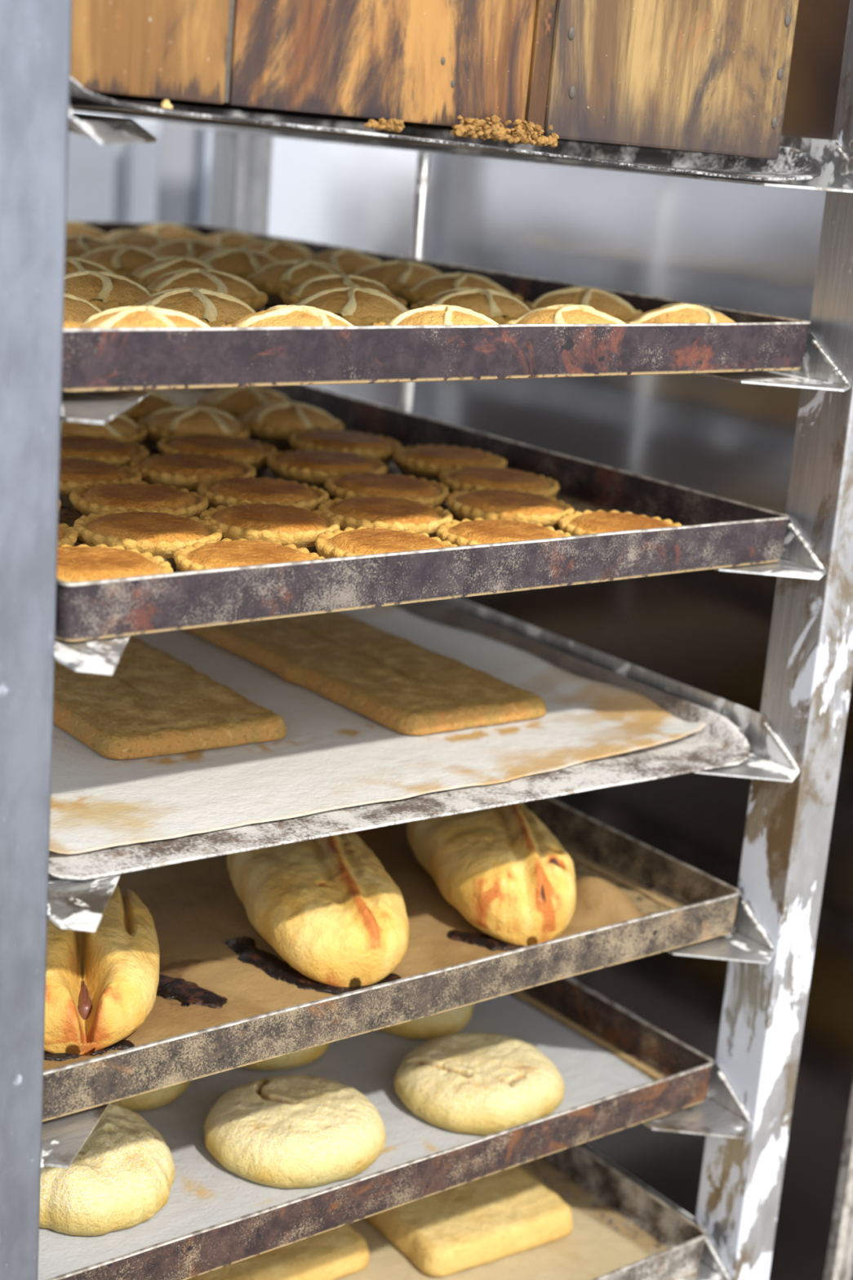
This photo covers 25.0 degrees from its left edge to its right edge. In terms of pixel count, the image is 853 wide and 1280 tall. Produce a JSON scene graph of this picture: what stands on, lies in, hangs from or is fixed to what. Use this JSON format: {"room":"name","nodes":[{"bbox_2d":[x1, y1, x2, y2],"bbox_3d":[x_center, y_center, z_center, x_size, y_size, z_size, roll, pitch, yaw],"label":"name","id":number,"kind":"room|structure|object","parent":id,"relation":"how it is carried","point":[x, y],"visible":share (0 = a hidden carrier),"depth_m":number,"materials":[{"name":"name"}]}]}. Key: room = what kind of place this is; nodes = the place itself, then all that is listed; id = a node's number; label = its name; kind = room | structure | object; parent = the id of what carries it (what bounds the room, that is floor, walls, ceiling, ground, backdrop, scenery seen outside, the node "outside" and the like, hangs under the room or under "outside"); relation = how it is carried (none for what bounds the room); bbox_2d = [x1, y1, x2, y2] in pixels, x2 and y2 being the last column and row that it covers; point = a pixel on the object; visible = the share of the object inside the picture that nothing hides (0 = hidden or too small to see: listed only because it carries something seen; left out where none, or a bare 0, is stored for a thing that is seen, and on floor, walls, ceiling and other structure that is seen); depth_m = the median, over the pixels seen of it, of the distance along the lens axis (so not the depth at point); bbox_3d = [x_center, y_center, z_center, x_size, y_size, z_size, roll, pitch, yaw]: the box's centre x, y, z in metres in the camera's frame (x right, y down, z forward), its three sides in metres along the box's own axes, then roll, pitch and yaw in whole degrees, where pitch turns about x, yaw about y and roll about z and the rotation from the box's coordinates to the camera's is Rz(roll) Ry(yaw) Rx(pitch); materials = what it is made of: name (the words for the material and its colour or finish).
{"room":"commercial kitchen","nodes":[
{"label":"commercial kitchen","id":0,"kind":"room"},
{"bbox_3d":[-1.305,0.485,2.952,8.000,0.050,4.850,-7,19,-37],"label":"floor","id":1,"kind":"structure","parent":0,"visible":0},
{"bbox_2d":[66,111,159,222],"bbox_3d":[-0.845,-0.602,2.593,0.816,2.300,0.500,-7,19,-37],"label":"tall cabinet","id":2,"kind":"object","parent":1,"relation":"on","point":[112,183],"visible":0.19,"depth_m":2.60,"materials":[{"name":"metal"}]},
{"bbox_2d":[155,120,196,223],"bbox_3d":[-0.387,-0.865,2.739,0.062,2.800,0.160,-7,19,-37],"label":"column","id":3,"kind":"structure","parent":1,"relation":"on","point":[177,145],"depth_m":2.73,"materials":[{"name":"grey metal"}]},
{"bbox_2d":[192,124,213,225],"bbox_3d":[-0.306,-0.868,2.775,0.107,2.800,0.160,-7,19,-37],"label":"column","id":4,"kind":"structure","parent":1,"relation":"on","point":[204,139],"depth_m":2.74,"materials":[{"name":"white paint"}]},
{"bbox_2d":[0,0,852,1279],"bbox_3d":[-0.201,0.037,1.413,0.629,1.779,0.830,-7,19,-37],"label":"rack","id":5,"kind":"object","parent":1,"relation":"on","point":[796,739],"visible":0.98,"depth_m":1.22,"materials":[{"name":"metal"}]},
{"bbox_2d":[45,977,714,1279],"bbox_3d":[-0.236,0.245,1.489,0.532,0.032,0.759,-7,19,-37],"label":"baking tray","id":6,"kind":"object","parent":5,"relation":"on","point":[686,1071],"visible":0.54,"depth_m":1.23,"materials":[{"name":"brown metal"}]},
{"bbox_2d":[37,993,653,1279],"bbox_3d":[-0.207,0.269,1.456,0.499,0.004,0.650,-7,19,-37],"label":"paper","id":7,"kind":"object","parent":6,"relation":"in","point":[203,1193],"visible":0.23,"depth_m":1.30,"materials":[{"name":"white paper"}]},
{"bbox_2d":[39,1102,175,1235],"bbox_3d":[-0.207,0.319,1.183,0.112,0.041,0.116,12,17,28],"label":"bread","id":8,"kind":"object","parent":7,"relation":"on","point":[122,1175],"visible":0.56,"depth_m":1.15,"materials":[{"name":"beige food"}]},
{"bbox_2d":[111,1080,190,1111],"bbox_3d":[-0.203,0.290,1.317,0.091,0.030,0.090,3,15,-5],"label":"bread","id":9,"kind":"object","parent":7,"relation":"on","point":[156,1099],"visible":0.02,"depth_m":1.28,"materials":[{"name":"beige food"}]},
{"bbox_2d":[240,1043,329,1070],"bbox_3d":[-0.113,0.279,1.386,0.088,0.031,0.084,-4,17,-29],"label":"bread","id":10,"kind":"object","parent":7,"relation":"on","point":[304,1057],"visible":0.04,"depth_m":1.35,"materials":[{"name":"beige food"}]},
{"bbox_2d":[204,1074,386,1188],"bbox_3d":[-0.085,0.315,1.254,0.118,0.033,0.113,-5,18,-33],"label":"bread","id":11,"kind":"object","parent":7,"relation":"on","point":[299,1131],"visible":1,"depth_m":1.23,"materials":[{"name":"beige food"}]},
{"bbox_2d":[377,1004,474,1039],"bbox_3d":[-0.010,0.270,1.452,0.093,0.030,0.084,12,16,26],"label":"bread","id":12,"kind":"object","parent":7,"relation":"on","point":[452,1021],"visible":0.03,"depth_m":1.42,"materials":[{"name":"beige food"}]},
{"bbox_2d":[394,1031,564,1135],"bbox_3d":[0.037,0.303,1.338,0.112,0.031,0.119,16,19,37],"label":"bread","id":13,"kind":"object","parent":7,"relation":"on","point":[480,1083],"visible":0.99,"depth_m":1.31,"materials":[{"name":"beige food"}]},
{"bbox_2d":[513,991,663,1079],"bbox_3d":[0.005,0.249,1.598,0.009,0.005,0.600,-7,19,-37],"label":"residue","id":14,"kind":"object","parent":6,"relation":"on","point":[572,1025],"visible":0.27,"depth_m":1.45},
{"bbox_2d":[41,798,740,1121],"bbox_3d":[-0.220,0.121,1.462,0.532,0.032,0.760,-8,19,-36],"label":"baking tray","id":15,"kind":"object","parent":5,"relation":"on","point":[707,904],"visible":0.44,"depth_m":1.19,"materials":[{"name":"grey metal"}]},
{"bbox_2d":[43,822,648,1071],"bbox_3d":[-0.201,0.139,1.404,0.485,0.028,0.631,-7,19,-37],"label":"paper","id":16,"kind":"object","parent":15,"relation":"on","point":[194,907],"visible":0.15,"depth_m":1.28,"materials":[{"name":"brown paper"}]},
{"bbox_2d":[43,1040,134,1061],"bbox_3d":[-0.196,0.233,1.093,0.062,0.004,0.017,-2,16,-23],"label":"syrup","id":17,"kind":"object","parent":16,"relation":"on","point":[121,1045],"visible":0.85,"depth_m":1.09,"materials":[{"name":"black food"}]},
{"bbox_2d":[44,884,159,1056],"bbox_3d":[-0.216,0.186,1.171,0.106,0.048,0.190,1,15,-13],"label":"bread loaf","id":18,"kind":"object","parent":16,"relation":"on","point":[101,985],"visible":0.48,"depth_m":1.12,"materials":[{"name":"yellow food"}]},
{"bbox_2d":[156,973,227,1008],"bbox_3d":[-0.152,0.213,1.177,0.072,0.004,0.029,15,18,35],"label":"syrup","id":19,"kind":"object","parent":16,"relation":"on","point":[188,993],"visible":0.75,"depth_m":1.17,"materials":[{"name":"black food"}]},
{"bbox_2d":[223,935,401,995],"bbox_3d":[-0.078,0.207,1.216,0.125,0.004,0.051,11,16,22],"label":"syrup","id":20,"kind":"object","parent":16,"relation":"on","point":[244,946],"visible":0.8,"depth_m":1.21,"materials":[{"name":"black food"}]},
{"bbox_2d":[226,831,408,986],"bbox_3d":[-0.074,0.161,1.285,0.104,0.056,0.216,-1,16,-18],"label":"bread loaf","id":21,"kind":"object","parent":16,"relation":"on","point":[329,907],"visible":0.83,"depth_m":1.22,"materials":[{"name":"yellow food"}]},
{"bbox_2d":[447,929,525,951],"bbox_3d":[0.049,0.200,1.276,0.072,0.004,0.027,5,15,2],"label":"syrup","id":22,"kind":"object","parent":16,"relation":"on","point":[484,940],"visible":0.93,"depth_m":1.27,"materials":[{"name":"black food"}]},
{"bbox_2d":[406,803,576,946],"bbox_3d":[0.045,0.146,1.359,0.098,0.062,0.206,0,16,-16],"label":"bread loaf","id":23,"kind":"object","parent":16,"relation":"on","point":[502,868],"visible":0.82,"depth_m":1.29,"materials":[{"name":"yellow food"}]},
{"bbox_2d":[565,850,679,909],"bbox_3d":[0.050,0.137,1.518,0.007,0.004,0.480,-7,19,-37],"label":"residue","id":24,"kind":"object","parent":15,"relation":"on","point":[659,900],"visible":0.27,"depth_m":1.40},
{"bbox_2d":[48,600,750,879],"bbox_3d":[-0.190,0.007,1.399,0.530,0.026,0.690,-7,19,-36],"label":"baking tray","id":25,"kind":"object","parent":5,"relation":"on","point":[720,743],"visible":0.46,"depth_m":1.19,"materials":[{"name":"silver metal"}]},
{"bbox_2d":[48,604,706,853],"bbox_3d":[-0.187,0.010,1.395,0.521,0.017,0.627,-7,19,-37],"label":"paper","id":26,"kind":"object","parent":25,"relation":"on","point":[331,755],"visible":0.4,"depth_m":1.22,"materials":[{"name":"white paper"}]},
{"bbox_2d":[53,635,286,759],"bbox_3d":[-0.280,0.000,1.388,0.134,0.016,0.492,-7,19,-36],"label":"slab","id":27,"kind":"object","parent":26,"relation":"on","point":[153,703],"visible":0.52,"depth_m":1.23,"materials":[{"name":"brown food"}]},
{"bbox_2d":[182,611,546,735],"bbox_3d":[-0.107,-0.007,1.475,0.133,0.016,0.477,-7,19,-37],"label":"slab","id":28,"kind":"object","parent":26,"relation":"on","point":[405,686],"visible":0.55,"depth_m":1.36,"materials":[{"name":"brown food"}]},
{"bbox_2d":[54,385,790,641],"bbox_3d":[-0.205,-0.136,1.375,0.531,0.032,0.759,-7,19,-38],"label":"baking tray","id":29,"kind":"object","parent":5,"relation":"on","point":[715,532],"visible":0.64,"depth_m":1.13,"materials":[{"name":"metal"}]},
{"bbox_2d":[58,457,141,508],"bbox_3d":[-0.230,-0.104,1.261,0.086,0.022,0.086,-2,17,-23],"label":"pie","id":30,"kind":"object","parent":29,"relation":"on","point":[74,473],"visible":0.44,"depth_m":1.24,"materials":[{"name":"brown food"}]},
{"bbox_2d":[60,413,146,445],"bbox_3d":[-0.250,-0.156,1.425,0.087,0.034,0.086,9,16,15],"label":"pie","id":31,"kind":"object","parent":29,"relation":"on","point":[121,428],"visible":0.25,"depth_m":1.40,"materials":[{"name":"brown food"}]},
{"bbox_2d":[59,435,149,466],"bbox_3d":[-0.237,-0.127,1.345,0.087,0.022,0.085,10,16,18],"label":"pie","id":32,"kind":"object","parent":29,"relation":"on","point":[110,451],"visible":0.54,"depth_m":1.33,"materials":[{"name":"brown food"}]},
{"bbox_2d":[56,543,173,582],"bbox_3d":[-0.177,-0.033,1.018,0.086,0.022,0.086,10,16,17],"label":"pie","id":33,"kind":"object","parent":29,"relation":"on","point":[82,562],"visible":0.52,"depth_m":1.01,"materials":[{"name":"brown food"}]},
{"bbox_2d":[68,481,208,519],"bbox_3d":[-0.178,-0.082,1.196,0.086,0.022,0.086,5,15,0],"label":"pie","id":34,"kind":"object","parent":29,"relation":"on","point":[141,496],"visible":0.67,"depth_m":1.18,"materials":[{"name":"brown food"}]},
{"bbox_2d":[72,509,222,570],"bbox_3d":[-0.162,-0.058,1.115,0.086,0.022,0.086,15,18,33],"label":"pie","id":35,"kind":"object","parent":29,"relation":"on","point":[161,534],"visible":0.73,"depth_m":1.09,"materials":[{"name":"brown food"}]},
{"bbox_2d":[120,390,180,423],"bbox_3d":[-0.234,-0.183,1.532,0.086,0.033,0.086,17,20,40],"label":"pie","id":36,"kind":"object","parent":29,"relation":"on","point":[154,402],"visible":0.23,"depth_m":1.51,"materials":[{"name":"brown food"}]},
{"bbox_2d":[129,452,255,494],"bbox_3d":[-0.159,-0.112,1.312,0.086,0.022,0.086,1,16,-14],"label":"pie","id":37,"kind":"object","parent":29,"relation":"on","point":[180,470],"visible":0.66,"depth_m":1.29,"materials":[{"name":"brown food"}]},
{"bbox_2d":[137,404,249,452],"bbox_3d":[-0.178,-0.162,1.471,0.086,0.034,0.085,17,20,39],"label":"pie","id":38,"kind":"object","parent":29,"relation":"on","point":[176,421],"visible":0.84,"depth_m":1.45,"materials":[{"name":"brown food"}]},
{"bbox_2d":[157,435,277,477],"bbox_3d":[-0.151,-0.133,1.395,0.085,0.022,0.086,8,15,13],"label":"pie","id":39,"kind":"object","parent":29,"relation":"on","point":[255,454],"visible":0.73,"depth_m":1.38,"materials":[{"name":"brown food"}]},
{"bbox_2d":[195,386,290,418],"bbox_3d":[-0.149,-0.195,1.603,0.086,0.033,0.086,17,20,39],"label":"pie","id":40,"kind":"object","parent":29,"relation":"on","point":[233,402],"visible":0.55,"depth_m":1.58,"materials":[{"name":"brown food"}]},
{"bbox_2d":[173,537,324,572],"bbox_3d":[-0.097,-0.038,1.062,0.086,0.022,0.086,0,16,-19],"label":"pie","id":41,"kind":"object","parent":29,"relation":"on","point":[226,553],"visible":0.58,"depth_m":1.05,"materials":[{"name":"brown food"}]},
{"bbox_2d":[196,475,328,511],"bbox_3d":[-0.106,-0.090,1.249,0.086,0.022,0.086,10,16,17],"label":"pie","id":42,"kind":"object","parent":29,"relation":"on","point":[237,490],"visible":0.52,"depth_m":1.23,"materials":[{"name":"brown food"}]},
{"bbox_2d":[199,502,340,553],"bbox_3d":[-0.095,-0.067,1.167,0.085,0.022,0.087,10,16,18],"label":"pie","id":43,"kind":"object","parent":29,"relation":"on","point":[300,527],"visible":0.69,"depth_m":1.15,"materials":[{"name":"brown food"}]},
{"bbox_2d":[235,401,343,451],"bbox_3d":[-0.109,-0.172,1.531,0.087,0.034,0.086,-10,21,-43],"label":"pie","id":44,"kind":"object","parent":29,"relation":"on","point":[272,424],"visible":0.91,"depth_m":1.50,"materials":[{"name":"brown food"}]},
{"bbox_2d":[266,448,387,491],"bbox_3d":[-0.071,-0.120,1.371,0.086,0.022,0.086,8,15,12],"label":"pie","id":45,"kind":"object","parent":29,"relation":"on","point":[310,467],"visible":0.74,"depth_m":1.35,"materials":[{"name":"brown food"}]},
{"bbox_2d":[288,428,400,466],"bbox_3d":[-0.062,-0.145,1.465,0.087,0.022,0.085,8,15,11],"label":"pie","id":46,"kind":"object","parent":29,"relation":"on","point":[379,447],"visible":0.66,"depth_m":1.45,"materials":[{"name":"brown food"}]},
{"bbox_2d":[318,495,453,537],"bbox_3d":[-0.026,-0.075,1.218,0.086,0.022,0.086,8,15,9],"label":"pie","id":47,"kind":"object","parent":29,"relation":"on","point":[390,512],"visible":0.68,"depth_m":1.20,"materials":[{"name":"brown food"}]},
{"bbox_2d":[314,525,457,558],"bbox_3d":[-0.023,-0.049,1.124,0.086,0.022,0.085,12,17,25],"label":"pie","id":48,"kind":"object","parent":29,"relation":"on","point":[363,540],"visible":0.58,"depth_m":1.12,"materials":[{"name":"brown food"}]},
{"bbox_2d":[324,471,449,507],"bbox_3d":[-0.027,-0.097,1.301,0.085,0.022,0.086,0,16,-18],"label":"pie","id":49,"kind":"object","parent":29,"relation":"on","point":[369,484],"visible":0.66,"depth_m":1.28,"materials":[{"name":"brown food"}]},
{"bbox_2d":[391,444,506,483],"bbox_3d":[0.017,-0.130,1.436,0.086,0.022,0.086,10,16,19],"label":"pie","id":50,"kind":"object","parent":29,"relation":"on","point":[426,461],"visible":0.73,"depth_m":1.41,"materials":[{"name":"brown food"}]},
{"bbox_2d":[438,465,559,497],"bbox_3d":[0.051,-0.107,1.361,0.086,0.022,0.085,5,15,3],"label":"pie","id":51,"kind":"object","parent":29,"relation":"on","point":[458,478],"visible":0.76,"depth_m":1.34,"materials":[{"name":"brown food"}]},
{"bbox_2d":[435,517,571,546],"bbox_3d":[0.049,-0.058,1.181,0.085,0.022,0.086,-7,19,-36],"label":"pie","id":52,"kind":"object","parent":29,"relation":"on","point":[480,531],"visible":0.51,"depth_m":1.17,"materials":[{"name":"brown food"}]},
{"bbox_2d":[445,488,574,530],"bbox_3d":[0.054,-0.084,1.279,0.086,0.022,0.086,15,18,33],"label":"pie","id":53,"kind":"object","parent":29,"relation":"on","point":[486,504],"visible":0.69,"depth_m":1.26,"materials":[{"name":"brown food"}]},
{"bbox_2d":[558,509,681,536],"bbox_3d":[0.126,-0.066,1.236,0.086,0.022,0.086,0,16,-18],"label":"pie","id":54,"kind":"object","parent":29,"relation":"on","point":[576,523],"visible":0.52,"depth_m":1.23,"materials":[{"name":"brown food"}]},
{"bbox_2d":[70,0,799,159],"bbox_3d":[-0.149,-0.459,1.246,0.480,0.221,0.619,-6,18,-37],"label":"wooden box","id":55,"kind":"object","parent":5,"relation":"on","point":[711,77],"visible":0.91,"depth_m":1.04,"materials":[{"name":"brown wood"}]},
{"bbox_2d":[62,220,811,392],"bbox_3d":[-0.193,-0.253,1.357,0.532,0.032,0.760,-7,19,-37],"label":"baking tray","id":56,"kind":"object","parent":5,"relation":"on","point":[104,358],"visible":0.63,"depth_m":1.05,"materials":[{"name":"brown metal"}]},
{"bbox_2d":[63,293,102,328],"bbox_3d":[-0.212,-0.174,1.050,0.085,0.034,0.086,-8,19,-38],"label":"pie","id":57,"kind":"object","parent":56,"relation":"on","point":[77,310],"visible":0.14,"depth_m":1.04,"materials":[{"name":"brown food"}]},
{"bbox_2d":[66,220,106,237],"bbox_3d":[-0.307,-0.343,1.656,0.085,0.034,0.086,5,15,2],"label":"bun","id":58,"kind":"object","parent":56,"relation":"on","point":[73,228],"visible":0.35,"depth_m":1.64,"materials":[{"name":"brown food"}]},
{"bbox_2d":[65,256,115,274],"bbox_3d":[-0.241,-0.238,1.279,0.086,0.034,0.085,0,16,-16],"label":"bun","id":59,"kind":"object","parent":56,"relation":"on","point":[73,264],"visible":0.21,"depth_m":1.27,"materials":[{"name":"brown food"}]},
{"bbox_2d":[65,235,118,257],"bbox_3d":[-0.267,-0.297,1.493,0.085,0.034,0.086,-5,18,-32],"label":"bun","id":60,"kind":"object","parent":56,"relation":"on","point":[77,246],"visible":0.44,"depth_m":1.47,"materials":[{"name":"brown food"}]},
{"bbox_2d":[64,270,152,311],"bbox_3d":[-0.206,-0.211,1.188,0.086,0.034,0.086,10,16,20],"label":"pie","id":61,"kind":"object","parent":56,"relation":"on","point":[105,291],"visible":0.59,"depth_m":1.17,"materials":[{"name":"brown food"}]},
{"bbox_2d":[79,244,161,275],"bbox_3d":[-0.221,-0.275,1.422,0.087,0.034,0.086,11,16,23],"label":"pie","id":62,"kind":"object","parent":56,"relation":"on","point":[120,260],"visible":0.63,"depth_m":1.40,"materials":[{"name":"brown food"}]},
{"bbox_2d":[99,229,168,248],"bbox_3d":[-0.242,-0.324,1.603,0.085,0.034,0.086,10,16,19],"label":"bun","id":63,"kind":"object","parent":56,"relation":"on","point":[139,237],"visible":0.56,"depth_m":1.58,"materials":[{"name":"brown food"}]},
{"bbox_2d":[68,306,209,328],"bbox_3d":[-0.146,-0.156,1.001,0.086,0.034,0.086,4,15,0],"label":"pie","id":64,"kind":"object","parent":56,"relation":"on","point":[127,316],"visible":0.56,"depth_m":0.99,"materials":[{"name":"brown food"}]},
{"bbox_2d":[137,222,204,239],"bbox_3d":[-0.230,-0.354,1.718,0.086,0.034,0.085,5,15,3],"label":"bun","id":65,"kind":"object","parent":56,"relation":"on","point":[167,231],"visible":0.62,"depth_m":1.70,"materials":[{"name":"brown food"}]},
{"bbox_2d":[122,256,227,286],"bbox_3d":[-0.170,-0.252,1.351,0.086,0.034,0.086,3,15,-5],"label":"pie","id":66,"kind":"object","parent":56,"relation":"on","point":[148,273],"visible":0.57,"depth_m":1.33,"materials":[{"name":"brown food"}]},
{"bbox_2d":[150,238,223,258],"bbox_3d":[-0.188,-0.304,1.540,0.086,0.034,0.086,2,15,-8],"label":"bun","id":67,"kind":"object","parent":56,"relation":"on","point":[187,247],"visible":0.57,"depth_m":1.52,"materials":[{"name":"brown food"}]},
{"bbox_2d":[128,287,256,327],"bbox_3d":[-0.135,-0.188,1.123,0.086,0.034,0.086,3,15,-7],"label":"pie","id":68,"kind":"object","parent":56,"relation":"on","point":[213,308],"visible":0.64,"depth_m":1.10,"materials":[{"name":"brown food"}]},
{"bbox_2d":[143,268,267,312],"bbox_3d":[-0.147,-0.226,1.261,0.086,0.034,0.086,17,20,40],"label":"pie","id":69,"kind":"object","parent":56,"relation":"on","point":[214,280],"visible":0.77,"depth_m":1.24,"materials":[{"name":"brown food"}]},
{"bbox_2d":[199,231,261,248],"bbox_3d":[-0.166,-0.336,1.664,0.085,0.034,0.086,7,15,8],"label":"bun","id":70,"kind":"object","parent":56,"relation":"on","point":[228,239],"visible":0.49,"depth_m":1.65,"materials":[{"name":"brown food"}]},
{"bbox_2d":[197,247,279,279],"bbox_3d":[-0.144,-0.282,1.472,0.086,0.034,0.085,-10,21,-44],"label":"pie","id":71,"kind":"object","parent":56,"relation":"on","point":[239,262],"visible":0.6,"depth_m":1.45,"materials":[{"name":"brown food"}]},
{"bbox_2d":[240,239,313,261],"bbox_3d":[-0.124,-0.314,1.594,0.087,0.034,0.086,4,15,-2],"label":"bun","id":72,"kind":"object","parent":56,"relation":"on","point":[280,250],"visible":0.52,"depth_m":1.57,"materials":[{"name":"brown food"}]},
{"bbox_2d":[219,305,353,327],"bbox_3d":[-0.072,-0.167,1.062,0.085,0.034,0.086,17,19,38],"label":"pie","id":73,"kind":"object","parent":56,"relation":"on","point":[277,315],"visible":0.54,"depth_m":1.04,"materials":[{"name":"brown food"}]},
{"bbox_2d":[244,258,343,306],"bbox_3d":[-0.089,-0.259,1.399,0.086,0.034,0.085,-5,18,-31],"label":"pie","id":74,"kind":"object","parent":56,"relation":"on","point":[273,278],"visible":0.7,"depth_m":1.37,"materials":[{"name":"brown food"}]},
{"bbox_2d":[280,273,407,306],"bbox_3d":[-0.056,-0.229,1.294,0.086,0.034,0.085,-7,19,-38],"label":"pie","id":75,"kind":"object","parent":56,"relation":"on","point":[313,286],"visible":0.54,"depth_m":1.28,"materials":[{"name":"brown food"}]},
{"bbox_2d":[304,248,382,275],"bbox_3d":[-0.064,-0.294,1.537,0.085,0.034,0.086,5,15,3],"label":"bun","id":76,"kind":"object","parent":56,"relation":"on","point":[348,261],"visible":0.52,"depth_m":1.52,"materials":[{"name":"brown food"}]},
{"bbox_2d":[289,286,408,325],"bbox_3d":[-0.045,-0.203,1.203,0.086,0.034,0.086,-5,18,-32],"label":"pie","id":77,"kind":"object","parent":56,"relation":"on","point":[359,306],"visible":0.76,"depth_m":1.18,"materials":[{"name":"brown food"}]},
{"bbox_2d":[347,260,443,309],"bbox_3d":[-0.019,-0.270,1.458,0.086,0.034,0.085,-1,16,-19],"label":"pie","id":78,"kind":"object","parent":56,"relation":"on","point":[397,276],"visible":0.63,"depth_m":1.43,"materials":[{"name":"brown food"}]},
{"bbox_2d":[372,304,498,325],"bbox_3d":[0.011,-0.178,1.124,0.087,0.034,0.086,8,16,14],"label":"pie","id":79,"kind":"object","parent":56,"relation":"on","point":[433,314],"visible":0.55,"depth_m":1.11,"materials":[{"name":"brown food"}]},
{"bbox_2d":[401,271,523,307],"bbox_3d":[0.026,-0.246,1.379,0.087,0.034,0.086,2,15,-9],"label":"pie","id":80,"kind":"object","parent":56,"relation":"on","point":[427,288],"visible":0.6,"depth_m":1.36,"materials":[{"name":"brown food"}]},
{"bbox_2d":[409,287,531,324],"bbox_3d":[0.032,-0.213,1.260,0.085,0.034,0.086,9,16,17],"label":"pie","id":81,"kind":"object","parent":56,"relation":"on","point":[500,307],"visible":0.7,"depth_m":1.24,"materials":[{"name":"brown food"}]},
{"bbox_2d":[505,304,625,324],"bbox_3d":[0.090,-0.190,1.186,0.085,0.034,0.086,7,15,10],"label":"bun","id":82,"kind":"object","parent":56,"relation":"on","point":[558,313],"visible":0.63,"depth_m":1.17,"materials":[{"name":"brown food"}]},
{"bbox_2d":[523,286,643,320],"bbox_3d":[0.107,-0.226,1.327,0.085,0.034,0.086,6,15,5],"label":"pie","id":83,"kind":"object","parent":56,"relation":"on","point":[608,303],"visible":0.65,"depth_m":1.31,"materials":[{"name":"brown food"}]},
{"bbox_2d":[622,303,735,323],"bbox_3d":[0.168,-0.201,1.248,0.085,0.034,0.086,-9,20,-40],"label":"pie","id":84,"kind":"object","parent":56,"relation":"on","point":[672,313],"visible":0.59,"depth_m":1.23,"materials":[{"name":"brown food"}]},
{"bbox_2d":[69,75,822,180],"bbox_3d":[-0.160,-0.360,1.295,0.524,0.035,0.690,-7,19,-37],"label":"baking tray","id":85,"kind":"object","parent":5,"relation":"on","point":[792,163],"visible":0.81,"depth_m":1.24,"materials":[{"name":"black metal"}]},
{"bbox_2d":[449,115,559,147],"bbox_3d":[0.042,-0.277,1.048,0.079,0.015,0.015,-9,20,-41],"label":"crumbs","id":86,"kind":"object","parent":85,"relation":"on","point":[525,133],"visible":1,"depth_m":1.04,"materials":[{"name":"brown food"}]},
{"bbox_2d":[524,1144,706,1279],"bbox_3d":[-0.236,0.372,1.518,0.532,0.032,0.760,-7,19,-36],"label":"baking tray","id":87,"kind":"object","parent":5,"relation":"on","point":[674,1243],"visible":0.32,"depth_m":1.44,"materials":[{"name":"metal"}]},
{"bbox_2d":[335,1163,650,1279],"bbox_3d":[-0.220,0.395,1.490,0.495,0.002,0.648,-7,19,-37],"label":"paper","id":88,"kind":"object","parent":87,"relation":"in","point":[593,1249],"visible":0.08,"depth_m":1.39,"materials":[{"name":"beige paper"}]},
{"bbox_2d":[186,1223,369,1279],"bbox_3d":[-0.177,0.398,1.444,0.132,0.022,0.318,-6,18,-34],"label":"slab","id":89,"kind":"object","parent":88,"relation":"on","point":[341,1251],"visible":0.09,"depth_m":1.33,"materials":[{"name":"beige food"}]},
{"bbox_2d":[364,1165,573,1276],"bbox_3d":[-0.025,0.394,1.498,0.135,0.022,0.302,-6,18,-34],"label":"slab","id":90,"kind":"object","parent":88,"relation":"on","point":[495,1216],"visible":0.3,"depth_m":1.39,"materials":[{"name":"beige food"}]},
{"bbox_2d":[267,0,852,1279],"bbox_3d":[0.338,-0.139,1.895,0.633,1.948,0.927,-7,19,-37],"label":"wall","id":91,"kind":"structure","parent":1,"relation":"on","point":[753,248],"depth_m":1.57,"materials":[{"name":"silver metal"}]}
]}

